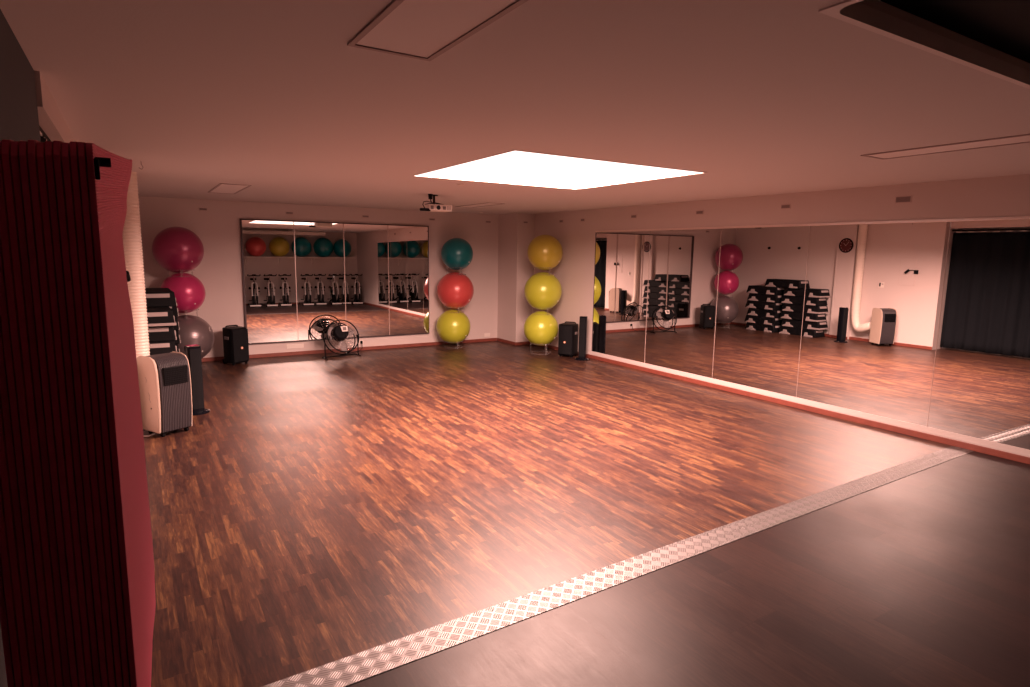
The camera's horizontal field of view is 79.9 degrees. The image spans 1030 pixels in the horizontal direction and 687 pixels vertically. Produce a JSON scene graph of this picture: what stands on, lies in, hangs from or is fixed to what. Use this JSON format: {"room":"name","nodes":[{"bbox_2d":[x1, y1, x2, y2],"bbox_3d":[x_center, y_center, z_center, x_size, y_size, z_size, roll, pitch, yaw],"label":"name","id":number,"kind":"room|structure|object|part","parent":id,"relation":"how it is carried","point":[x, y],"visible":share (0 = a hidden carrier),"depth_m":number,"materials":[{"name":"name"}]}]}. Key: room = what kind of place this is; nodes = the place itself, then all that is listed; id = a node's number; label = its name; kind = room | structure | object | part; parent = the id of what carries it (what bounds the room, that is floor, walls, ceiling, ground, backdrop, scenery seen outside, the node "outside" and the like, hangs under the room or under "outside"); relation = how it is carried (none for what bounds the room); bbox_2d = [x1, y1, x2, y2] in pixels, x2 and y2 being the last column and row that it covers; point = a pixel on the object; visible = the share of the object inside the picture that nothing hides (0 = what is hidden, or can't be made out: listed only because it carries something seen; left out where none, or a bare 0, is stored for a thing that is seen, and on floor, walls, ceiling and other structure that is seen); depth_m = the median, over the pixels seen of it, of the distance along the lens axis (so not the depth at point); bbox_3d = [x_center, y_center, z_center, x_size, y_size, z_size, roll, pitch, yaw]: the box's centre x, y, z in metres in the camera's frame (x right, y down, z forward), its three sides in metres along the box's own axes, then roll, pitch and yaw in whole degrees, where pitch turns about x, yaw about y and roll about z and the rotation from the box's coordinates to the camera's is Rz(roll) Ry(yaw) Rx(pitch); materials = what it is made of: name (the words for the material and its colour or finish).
{"room":"fitness studio","nodes":[
{"label":"fitness studio","id":0,"kind":"room"},
{"bbox_2d":[0,9,40,686],"bbox_3d":[-1.042,0.422,0.849,0.300,2.686,4.910,-4,10,-31],"label":"wall","id":1,"kind":"structure","parent":0,"point":[19,120],"depth_m":2.23,"materials":[{"name":"paint"}]},
{"bbox_2d":[70,156,110,179],"bbox_3d":[-0.917,-0.314,1.132,0.302,0.056,0.610,-4,10,-31],"label":"rack","id":2,"kind":"object","parent":1,"relation":"attached to","point":[99,162],"visible":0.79,"depth_m":0.99,"materials":[{"name":"black plastic"}]},
{"bbox_2d":[0,141,56,686],"bbox_3d":[-0.905,0.311,1.264,0.066,1.407,0.600,-4,10,-31],"label":"exercise mat","id":3,"kind":"object","parent":2,"relation":"hanging from","point":[4,223],"visible":0.15,"depth_m":0.97,"materials":[{"name":"red plastic"}]},
{"bbox_2d":[2,139,64,686],"bbox_3d":[-0.899,0.306,1.272,0.066,1.407,0.600,-4,10,-31],"label":"exercise mat","id":4,"kind":"object","parent":2,"relation":"hanging from","point":[6,144],"visible":0.11,"depth_m":0.97,"materials":[{"name":"red plastic"}]},
{"bbox_2d":[11,141,71,686],"bbox_3d":[-0.891,0.307,1.279,0.066,1.407,0.600,-4,10,-31],"label":"exercise mat","id":5,"kind":"object","parent":2,"relation":"hanging from","point":[15,160],"visible":0.15,"depth_m":0.98,"materials":[{"name":"red plastic"}]},
{"bbox_2d":[19,141,79,686],"bbox_3d":[-0.879,0.306,1.281,0.066,1.407,0.600,-4,10,-31],"label":"exercise mat","id":6,"kind":"object","parent":2,"relation":"hanging from","point":[23,145],"visible":0.15,"depth_m":0.98,"materials":[{"name":"red plastic"}]},
{"bbox_2d":[28,140,87,686],"bbox_3d":[-0.871,0.302,1.285,0.066,1.407,0.600,-4,10,-31],"label":"exercise mat","id":7,"kind":"object","parent":2,"relation":"hanging from","point":[32,144],"visible":0.17,"depth_m":0.98,"materials":[{"name":"red plastic"}]},
{"bbox_2d":[37,142,94,686],"bbox_3d":[-0.864,0.303,1.295,0.066,1.407,0.600,-4,10,-31],"label":"exercise mat","id":8,"kind":"object","parent":2,"relation":"hanging from","point":[41,159],"visible":0.17,"depth_m":0.99,"materials":[{"name":"red plastic"}]},
{"bbox_2d":[45,141,101,686],"bbox_3d":[-0.855,0.300,1.299,0.066,1.407,0.600,-4,10,-31],"label":"exercise mat","id":9,"kind":"object","parent":2,"relation":"hanging from","point":[49,156],"visible":0.12,"depth_m":1.00,"materials":[{"name":"red plastic"}]},
{"bbox_2d":[86,143,155,686],"bbox_3d":[-0.809,0.294,1.325,0.067,1.407,0.600,-4,10,-31],"label":"exercise mat","id":10,"kind":"object","parent":2,"relation":"hanging from","point":[108,195],"visible":0.98,"depth_m":1.21,"materials":[{"name":"red plastic"}]},
{"bbox_2d":[34,71,75,142],"bbox_3d":[-4.290,-0.424,6.248,0.520,2.686,8.004,-4,10,-31],"label":"wall","id":11,"kind":"structure","parent":0,"point":[52,122],"depth_m":3.21,"materials":[{"name":"grey paint"}]},
{"bbox_2d":[39,125,50,142],"bbox_3d":[-2.933,-0.013,4.071,0.096,2.450,2.590,-4,10,-31],"label":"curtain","id":12,"kind":"object","parent":11,"relation":"hanging from","point":[43,136],"visible":0.02,"depth_m":3.17,"materials":[{"name":"black fabric"}]},
{"bbox_2d":[126,271,130,281],"bbox_3d":[-3.645,-0.625,5.747,0.056,0.107,0.264,-2,9,-20],"label":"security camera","id":13,"kind":"object","parent":11,"relation":"attached to","point":[127,272],"visible":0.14,"depth_m":5.81,"materials":[{"name":"black plastic"}]},
{"bbox_2d":[138,196,498,357],"bbox_3d":[-3.149,-1.193,11.573,7.477,2.686,0.150,-4,10,-31],"label":"wall","id":14,"kind":"structure","parent":0,"point":[219,270],"depth_m":10.85,"materials":[{"name":"grey paint"}]},
{"bbox_2d":[286,343,303,348],"bbox_3d":[-3.987,0.047,11.150,0.299,0.080,0.008,-4,10,-31],"label":"wall socket","id":15,"kind":"object","parent":14,"relation":"attached to","point":[288,346],"visible":1,"depth_m":11.14,"materials":[{"name":"white plastic"}]},
{"bbox_2d":[240,219,428,344],"bbox_3d":[-3.194,-1.154,11.432,3.442,2.148,0.050,-4,10,-31],"label":"wall mirror","id":16,"kind":"object","parent":14,"relation":"attached to","point":[300,278],"visible":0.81,"depth_m":11.29,"materials":[{"name":"silver metal"}]},
{"bbox_3d":[-4.277,-1.072,10.765,0.842,2.104,0.012,-4,9,-30],"label":"mirror pane","id":17,"kind":"part","parent":16,"relation":"part of","materials":[{"name":"silver metal"}]},
{"bbox_3d":[-3.540,-1.128,11.216,0.865,2.104,0.012,-4,9,-30],"label":"mirror pane","id":18,"kind":"part","parent":16,"relation":"part of","materials":[{"name":"silver metal"}]},
{"bbox_3d":[-2.806,-1.183,11.667,0.838,2.104,0.012,-4,9,-30],"label":"mirror pane","id":19,"kind":"part","parent":16,"relation":"part of","materials":[{"name":"silver metal"}]},
{"bbox_3d":[-2.090,-1.237,12.106,0.821,2.104,0.012,-4,9,-31],"label":"mirror pane","id":20,"kind":"part","parent":16,"relation":"part of","materials":[{"name":"silver metal"}]},
{"bbox_2d":[202,338,530,361],"bbox_3d":[-2.889,0.161,11.398,7.163,0.066,0.776,-4,10,-31],"label":"baseboard","id":21,"kind":"structure","parent":14,"relation":"attached to","point":[485,339],"depth_m":11.92,"materials":[{"name":"brown wood"}]},
{"bbox_2d":[0,0,1029,214],"bbox_3d":[0.099,-1.768,5.921,7.777,0.200,12.814,-4,10,-31],"label":"ceiling","id":22,"kind":"structure","parent":0,"point":[760,97],"depth_m":3.16,"materials":[{"name":"white paint"}]},
{"bbox_2d":[122,172,149,357],"bbox_3d":[-3.991,-0.575,6.577,0.596,2.475,0.200,9,12,44],"label":"hose","id":23,"kind":"object","parent":22,"relation":"attached to","point":[132,244],"visible":0.46,"depth_m":6.63,"materials":[{"name":"beige"}]},
{"bbox_2d":[208,183,251,193],"bbox_3d":[-3.830,-2.061,8.216,0.355,0.008,1.460,-4,10,-31],"label":"recessed light","id":24,"kind":"object","parent":22,"relation":"in","point":[223,188],"visible":1,"depth_m":8.13,"materials":[{"name":"grey plastic"}]},
{"bbox_2d":[420,194,432,210],"bbox_3d":[-1.217,-1.951,8.511,0.205,0.235,0.068,-4,10,-31],"label":"adapter","id":25,"kind":"object","parent":22,"relation":"hanging from","point":[430,196],"visible":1,"depth_m":8.50,"materials":[{"name":"black plastic"}]},
{"bbox_2d":[347,0,527,60],"bbox_3d":[-0.097,-1.060,1.814,0.345,0.008,1.530,-4,10,-31],"label":"recessed light","id":26,"kind":"object","parent":22,"relation":"in","point":[425,30],"visible":1,"depth_m":2.15,"materials":[{"name":"grey plastic"}]},
{"bbox_2d":[423,195,451,211],"bbox_3d":[-1.089,-1.978,8.676,0.350,0.225,0.290,-4,10,-29],"label":"projector","id":27,"kind":"object","parent":22,"relation":"hanging from","point":[435,207],"visible":0.91,"depth_m":8.60,"materials":[{"name":"white plastic"}]},
{"bbox_2d":[455,202,504,207],"bbox_3d":[-0.607,-2.333,10.386,0.310,0.008,1.190,-4,10,-31],"label":"recessed light","id":28,"kind":"object","parent":22,"relation":"in","point":[488,203],"visible":1,"depth_m":10.41,"materials":[{"name":"grey"}]},
{"bbox_2d":[461,203,495,206],"bbox_3d":[-0.606,-2.335,10.386,0.266,0.003,1.146,-4,10,-31],"label":"diffuser","id":29,"kind":"object","parent":28,"relation":"attached to","point":[481,204],"depth_m":10.41,"materials":[{"name":"white"}]},
{"bbox_2d":[412,150,706,189],"bbox_3d":[0.379,-1.794,6.155,2.160,0.199,2.040,-4,10,-31],"label":"ceiling light panel","id":30,"kind":"object","parent":22,"relation":"attached to","point":[518,167],"visible":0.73,"depth_m":6.84,"materials":[{"name":"white plastic"}]},
{"bbox_2d":[818,0,1029,88],"bbox_3d":[2.584,-1.085,1.767,2.520,0.146,2.040,-4,10,-31],"label":"roof window","id":31,"kind":"structure","parent":22,"relation":"attached to","point":[1001,25],"depth_m":2.28,"materials":[{"name":"white"}]},
{"bbox_3d":[2.585,-1.137,1.760,2.516,0.040,2.036,-4,10,-31],"label":"blackout panel","id":32,"kind":"part","parent":31,"relation":"part of","materials":[{"name":"black"}]},
{"bbox_2d":[861,134,1029,159],"bbox_3d":[3.205,-1.361,4.189,0.320,0.008,1.530,-4,10,-31],"label":"recessed light","id":33,"kind":"object","parent":22,"relation":"in","point":[1025,138],"visible":1,"depth_m":4.35,"materials":[{"name":"grey plastic"}]},
{"bbox_2d":[497,213,534,341],"bbox_3d":[0.010,-1.353,12.980,0.414,2.686,0.764,-4,10,-31],"label":"wall column","id":34,"kind":"structure","parent":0,"point":[515,268],"depth_m":12.72,"materials":[{"name":"grey paint"}]},
{"bbox_2d":[143,341,1029,686],"bbox_3d":[0.610,1.156,5.450,7.777,0.060,14.914,-4,10,-31],"label":"floor","id":35,"kind":"structure","parent":0,"point":[320,511],"depth_m":4.24,"materials":[{"name":"brown wood"}]},
{"bbox_2d":[136,351,191,436],"bbox_3d":[-3.589,0.518,6.324,0.386,0.820,0.356,6,10,31],"label":"air conditioner","id":36,"kind":"object","parent":35,"relation":"on","point":[164,379],"visible":0.97,"depth_m":6.20,"materials":[{"name":"grey plastic"}]},
{"bbox_2d":[162,365,187,385],"bbox_3d":[-3.430,0.321,6.211,0.225,0.178,0.136,-4,10,-31],"label":"grille","id":37,"kind":"object","parent":36,"relation":"attached to","point":[172,375],"depth_m":6.20,"materials":[{"name":"black plastic"}]},
{"bbox_2d":[177,315,213,357],"bbox_3d":[-5.240,-0.085,9.870,0.750,0.750,0.750,-4,10,-31],"label":"exercise ball","id":38,"kind":"object","parent":35,"relation":"on","point":[198,331],"visible":0.52,"depth_m":9.66,"materials":[{"name":"grey plastic"}]},
{"bbox_2d":[177,309,198,318],"bbox_3d":[-5.249,-0.475,9.803,0.392,0.138,0.392,-4,10,-31],"label":"stand","id":39,"kind":"object","parent":38,"relation":"on","point":[186,312],"visible":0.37,"depth_m":9.65,"materials":[{"name":"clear plastic"}]},
{"bbox_2d":[160,273,205,312],"bbox_3d":[-5.259,-0.800,9.745,0.640,0.640,0.640,-4,10,-31],"label":"exercise ball","id":40,"kind":"object","parent":39,"relation":"on","point":[189,292],"visible":0.75,"depth_m":9.55,"materials":[{"name":"pink plastic"}]},
{"bbox_2d":[152,227,203,272],"bbox_3d":[-5.270,-1.466,9.634,0.716,0.716,0.716,-4,10,-31],"label":"exercise ball","id":41,"kind":"object","parent":40,"relation":"on","point":[173,248],"visible":0.95,"depth_m":9.39,"materials":[{"name":"pink plastic"}]},
{"bbox_2d":[167,269,193,276],"bbox_3d":[-5.265,-1.111,9.693,0.392,0.107,0.392,-4,10,-31],"label":"stand","id":42,"kind":"object","parent":40,"relation":"on","point":[181,271],"visible":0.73,"depth_m":9.54,"materials":[{"name":"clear plastic"}]},
{"bbox_2d":[184,344,209,415],"bbox_3d":[-3.710,0.413,7.121,0.284,0.792,0.284,9,11,43],"label":"tower speaker","id":43,"kind":"object","parent":35,"relation":"on","point":[192,352],"visible":0.79,"depth_m":7.06},
{"bbox_3d":[-3.715,0.793,7.177,0.284,0.025,0.284,9,11,43],"label":"plate","id":44,"kind":"part","parent":43,"relation":"part of","materials":[{"name":"black"}]},
{"bbox_2d":[222,325,248,364],"bbox_3d":[-4.634,0.019,10.212,0.361,0.642,0.320,7,10,34],"label":"speaker","id":45,"kind":"object","parent":35,"relation":"on","point":[235,338],"visible":1,"depth_m":10.09},
{"bbox_2d":[232,329,248,361],"bbox_3d":[-4.510,0.032,10.128,0.050,0.525,0.270,7,10,34],"label":"grille","id":46,"kind":"object","parent":45,"relation":"attached to","point":[240,346],"depth_m":10.09,"materials":[{"name":"black plastic"}]},
{"bbox_2d":[321,319,360,359],"bbox_3d":[-3.098,-0.088,10.976,0.652,0.675,0.409,-7,11,-41],"label":"fan","id":47,"kind":"object","parent":35,"relation":"on","point":[339,333],"visible":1,"depth_m":10.88,"materials":[{"name":"black metal"}]},
{"bbox_3d":[-3.214,-0.197,10.889,0.240,0.213,0.051,-3,9,-23],"label":"blade","id":48,"kind":"part","parent":47,"relation":"part of","materials":[{"name":"grey metal"}]},
{"bbox_3d":[-3.095,-0.181,10.884,0.287,0.302,0.241,-7,11,-41],"label":"motor","id":49,"kind":"part","parent":47,"relation":"part of","materials":[{"name":"black metal"}]},
{"bbox_3d":[-3.045,0.026,10.923,0.103,0.225,0.197,2,8,4],"label":"blade","id":50,"kind":"part","parent":47,"relation":"part of","materials":[{"name":"grey"}]},
{"bbox_3d":[-3.000,-0.212,11.069,0.227,0.157,0.148,-7,11,-41],"label":"blade","id":51,"kind":"part","parent":47,"relation":"part of","materials":[{"name":"grey"}]},
{"bbox_2d":[444,341,462,347],"bbox_3d":[-1.242,0.006,12.409,0.392,0.127,0.392,-4,10,-31],"label":"stand","id":52,"kind":"object","parent":35,"relation":"on","point":[457,345],"visible":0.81,"depth_m":12.31,"materials":[{"name":"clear plastic"}]},
{"bbox_2d":[436,309,470,343],"bbox_3d":[-1.236,-0.342,12.357,0.684,0.684,0.684,-4,10,-31],"label":"exercise ball","id":53,"kind":"object","parent":52,"relation":"on","point":[451,327],"visible":0.97,"depth_m":12.11,"materials":[{"name":"yellow plastic"}]},
{"bbox_2d":[445,306,463,312],"bbox_3d":[-1.212,-0.686,12.318,0.392,0.119,0.392,-4,10,-31],"label":"stand","id":54,"kind":"object","parent":53,"relation":"on","point":[445,306],"visible":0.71,"depth_m":12.15,"materials":[{"name":"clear plastic"}]},
{"bbox_2d":[437,272,473,308],"bbox_3d":[-1.188,-1.058,12.275,0.730,0.730,0.730,-4,10,-31],"label":"exercise ball","id":55,"kind":"object","parent":53,"relation":"on","point":[452,290],"visible":0.97,"depth_m":12.01,"materials":[{"name":"red plastic"}]},
{"bbox_2d":[446,267,465,274],"bbox_3d":[-1.167,-1.444,12.228,0.392,0.149,0.392,-4,10,-31],"label":"stand","id":56,"kind":"object","parent":55,"relation":"on","point":[446,267],"visible":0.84,"depth_m":12.06,"materials":[{"name":"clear plastic"}]},
{"bbox_2d":[441,238,472,269],"bbox_3d":[-1.147,-1.773,12.188,0.634,0.634,0.634,-4,10,-31],"label":"exercise ball","id":57,"kind":"object","parent":56,"relation":"on","point":[456,252],"visible":0.97,"depth_m":11.96,"materials":[{"name":"teal plastic"}]},
{"bbox_2d":[530,343,550,354],"bbox_3d":[0.491,0.085,11.803,0.392,0.199,0.392,-4,10,-31],"label":"stand","id":58,"kind":"object","parent":35,"relation":"on","point":[545,346],"visible":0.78,"depth_m":11.65,"materials":[{"name":"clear plastic"}]},
{"bbox_2d":[524,311,557,345],"bbox_3d":[0.497,-0.286,11.749,0.664,0.664,0.664,-4,10,-31],"label":"exercise ball","id":59,"kind":"object","parent":58,"relation":"on","point":[538,329],"visible":0.96,"depth_m":11.51,"materials":[{"name":"yellow plastic"}]},
{"bbox_2d":[532,307,551,314],"bbox_3d":[0.513,-0.626,11.706,0.392,0.134,0.392,-4,10,-31],"label":"stand","id":60,"kind":"object","parent":59,"relation":"on","point":[546,310],"visible":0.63,"depth_m":11.54,"materials":[{"name":"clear plastic"}]},
{"bbox_2d":[524,272,561,309],"bbox_3d":[0.530,-0.994,11.658,0.712,0.712,0.712,-4,10,-31],"label":"exercise ball","id":61,"kind":"object","parent":60,"relation":"on","point":[544,290],"visible":0.98,"depth_m":11.40,"materials":[{"name":"yellow plastic"}]},
{"bbox_2d":[534,267,553,274],"bbox_3d":[0.547,-1.367,11.611,0.392,0.143,0.392,-4,10,-31],"label":"stand","id":62,"kind":"object","parent":61,"relation":"on","point":[549,270],"visible":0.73,"depth_m":11.46,"materials":[{"name":"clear plastic"}]},
{"bbox_2d":[527,235,562,269],"bbox_3d":[0.564,-1.711,11.567,0.664,0.664,0.664,-4,10,-31],"label":"exercise ball","id":63,"kind":"object","parent":62,"relation":"on","point":[546,251],"visible":0.97,"depth_m":11.33,"materials":[{"name":"yellow plastic"}]},
{"bbox_2d":[558,321,577,357],"bbox_3d":[0.989,-0.080,11.455,0.320,0.642,0.361,5,9,26],"label":"speaker","id":64,"kind":"object","parent":35,"relation":"on","point":[568,331],"visible":0.98,"depth_m":11.31},
{"bbox_2d":[558,325,572,354],"bbox_3d":[0.923,-0.063,11.322,0.270,0.525,0.050,5,9,26],"label":"grille","id":65,"kind":"object","parent":64,"relation":"attached to","point":[565,338],"depth_m":11.30,"materials":[{"name":"black plastic"}]},
{"bbox_2d":[574,316,589,360],"bbox_3d":[1.229,-0.104,11.128,0.284,0.792,0.284,4,9,18],"label":"tower speaker","id":66,"kind":"object","parent":35,"relation":"on","point":[583,319],"visible":1,"depth_m":11.06},
{"bbox_3d":[1.223,0.275,11.184,0.284,0.025,0.284,4,9,18],"label":"plate","id":67,"kind":"part","parent":66,"relation":"part of","materials":[{"name":"black"}]},
{"bbox_2d":[262,446,972,686],"bbox_3d":[1.464,1.313,4.247,7.357,0.004,0.191,-5,10,-33],"label":"threshold strip","id":68,"kind":"object","parent":35,"relation":"on","point":[355,668],"visible":1,"depth_m":3.50,"materials":[{"name":"metal"}]},
{"bbox_3d":[-5.065,0.437,8.883,0.424,0.190,0.894,-5,10,-32],"label":"step platform","id":69,"kind":"object","parent":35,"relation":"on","visible":0},
{"bbox_3d":[-5.063,0.245,8.878,0.424,0.190,0.894,-4,10,-30],"label":"step platform","id":70,"kind":"object","parent":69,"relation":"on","visible":0},
{"bbox_3d":[-5.057,0.063,8.805,0.424,0.190,0.894,-4,10,-32],"label":"step platform","id":71,"kind":"object","parent":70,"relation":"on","visible":0},
{"bbox_2d":[174,331,180,343],"bbox_3d":[-5.066,-0.134,8.829,0.424,0.190,0.894,-4,10,-31],"label":"step platform","id":72,"kind":"object","parent":71,"relation":"on","point":[178,341],"visible":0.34,"depth_m":8.56,"materials":[{"name":"black plastic"}]},
{"bbox_2d":[174,317,179,330],"bbox_3d":[-5.049,-0.317,8.763,0.424,0.190,0.894,-4,10,-32],"label":"step platform","id":73,"kind":"object","parent":72,"relation":"on","point":[176,327],"visible":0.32,"depth_m":8.50,"materials":[{"name":"black plastic"}]},
{"bbox_2d":[170,306,178,316],"bbox_3d":[-5.053,-0.511,8.765,0.424,0.190,0.894,-4,10,-31],"label":"step platform","id":74,"kind":"object","parent":73,"relation":"on","point":[174,309],"visible":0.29,"depth_m":8.49,"materials":[{"name":"black plastic"}]},
{"bbox_3d":[-4.615,0.573,8.008,0.424,0.190,1.014,-5,10,-32],"label":"step platform","id":75,"kind":"object","parent":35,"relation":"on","visible":0},
{"bbox_3d":[-4.600,0.393,7.920,0.426,0.190,1.029,-4,10,-31],"label":"step platform","id":76,"kind":"object","parent":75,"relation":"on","visible":0},
{"bbox_3d":[-4.598,0.198,7.939,0.426,0.190,1.029,-4,10,-32],"label":"step platform","id":77,"kind":"object","parent":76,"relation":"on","visible":0},
{"bbox_2d":[149,341,176,354],"bbox_3d":[-4.596,0.012,7.887,0.426,0.190,1.029,-4,10,-31],"label":"step platform","id":78,"kind":"object","parent":77,"relation":"on","point":[161,347],"visible":0.25,"depth_m":7.51,"materials":[{"name":"black plastic"}]},
{"bbox_2d":[148,326,176,341],"bbox_3d":[-4.614,-0.183,7.901,0.424,0.190,1.014,-4,10,-31],"label":"step platform","id":79,"kind":"object","parent":78,"relation":"on","point":[156,333],"visible":0.35,"depth_m":7.52,"materials":[{"name":"black plastic"}]},
{"bbox_2d":[146,307,175,326],"bbox_3d":[-4.593,-0.365,7.824,0.426,0.190,1.029,-4,10,-32],"label":"step platform","id":80,"kind":"object","parent":79,"relation":"on","point":[157,316],"visible":0.5,"depth_m":7.46,"materials":[{"name":"black plastic"}]},
{"bbox_2d":[145,288,176,306],"bbox_3d":[-4.817,-0.624,8.252,0.424,0.190,1.014,-5,10,-33],"label":"step platform","id":81,"kind":"object","parent":80,"relation":"on","point":[155,297],"visible":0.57,"depth_m":7.88,"materials":[{"name":"black plastic"}]},
{"bbox_3d":[-4.355,-0.235,7.484,0.404,0.032,0.172,-4,10,-32],"label":"rail","id":82,"kind":"part","parent":80,"relation":"part of","materials":[{"name":"grey plastic"}]},
{"bbox_2d":[533,174,1029,456],"bbox_3d":[3.351,-0.593,8.169,0.150,2.686,12.864,-4,10,-31],"label":"wall","id":83,"kind":"structure","parent":0,"point":[1001,196],"depth_m":8.00,"materials":[{"name":"grey paint"}]},
{"bbox_2d":[696,210,703,214],"bbox_3d":[2.683,-1.904,8.939,0.014,0.062,0.140,-4,10,-31],"label":"air vent","id":84,"kind":"object","parent":83,"relation":"in","point":[698,212],"visible":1,"depth_m":8.93,"materials":[{"name":"grey"}]},
{"bbox_2d":[533,344,1029,464],"bbox_3d":[3.478,0.763,7.970,0.016,0.066,11.838,-4,10,-31],"label":"baseboard","id":85,"kind":"structure","parent":83,"relation":"attached to","point":[1006,455],"depth_m":7.33,"materials":[{"name":"brown wood"}]},
{"bbox_2d":[781,204,790,208],"bbox_3d":[3.417,-1.728,7.765,0.014,0.062,0.140,-4,10,-31],"label":"air vent","id":86,"kind":"object","parent":83,"relation":"in","point":[783,206],"visible":1,"depth_m":7.76,"materials":[{"name":"grey"}]},
{"bbox_2d":[592,219,1029,449],"bbox_3d":[3.328,-0.447,8.098,0.021,2.148,7.224,-4,10,-31],"label":"wall mirror","id":87,"kind":"object","parent":83,"relation":"attached to","point":[927,324],"visible":1,"depth_m":7.21,"materials":[{"name":"silver mirror"}]},
{"bbox_3d":[1.796,-0.830,10.551,0.018,2.139,1.359,-4,10,-31],"label":"mirror pane","id":88,"kind":"part","parent":87,"relation":"part of","materials":[{"name":"silver metal"}]},
{"bbox_3d":[2.523,-0.647,9.389,0.018,2.139,1.396,-4,10,-31],"label":"mirror pane","id":89,"kind":"part","parent":87,"relation":"part of","materials":[{"name":"silver metal"}]},
{"bbox_3d":[3.245,-0.466,8.234,0.018,2.139,1.339,-4,10,-31],"label":"mirror pane","id":90,"kind":"part","parent":87,"relation":"part of","materials":[{"name":"silver metal"}]},
{"bbox_3d":[4.001,-0.276,7.027,0.018,2.139,1.523,-4,10,-31],"label":"mirror pane","id":91,"kind":"part","parent":87,"relation":"part of","materials":[{"name":"silver metal"}]},
{"bbox_3d":[4.816,-0.071,5.723,0.018,2.139,1.568,-4,10,-31],"label":"mirror pane","id":92,"kind":"part","parent":87,"relation":"part of","materials":[{"name":"silver metal"}]},
{"bbox_2d":[592,351,1029,456],"bbox_3d":[3.319,0.647,8.255,0.034,0.064,7.215,-4,10,-31],"label":"trim","id":93,"kind":"structure","parent":83,"relation":"attached to","point":[1026,452],"depth_m":7.28,"materials":[{"name":"grey"}]},
{"bbox_2d":[596,216,1029,232],"bbox_3d":[3.346,-1.516,7.932,0.037,0.028,7.215,-4,10,-31],"label":"trim","id":94,"kind":"structure","parent":83,"relation":"attached to","point":[1014,217],"depth_m":7.11,"materials":[{"name":"silver metal"}]},
{"bbox_2d":[895,195,911,203],"bbox_3d":[4.155,-1.542,6.585,0.014,0.080,0.170,-4,10,-31],"label":"air vent","id":95,"kind":"object","parent":83,"relation":"in","point":[908,198],"visible":1,"depth_m":6.58,"materials":[{"name":"grey metal"}]},
{"bbox_2d":[896,196,910,202],"bbox_3d":[4.152,-1.541,6.583,0.008,0.056,0.146,-4,10,-31],"label":"grille","id":96,"kind":"object","parent":95,"relation":"attached to","point":[899,199],"depth_m":6.58,"materials":[{"name":"brown"}]}
]}

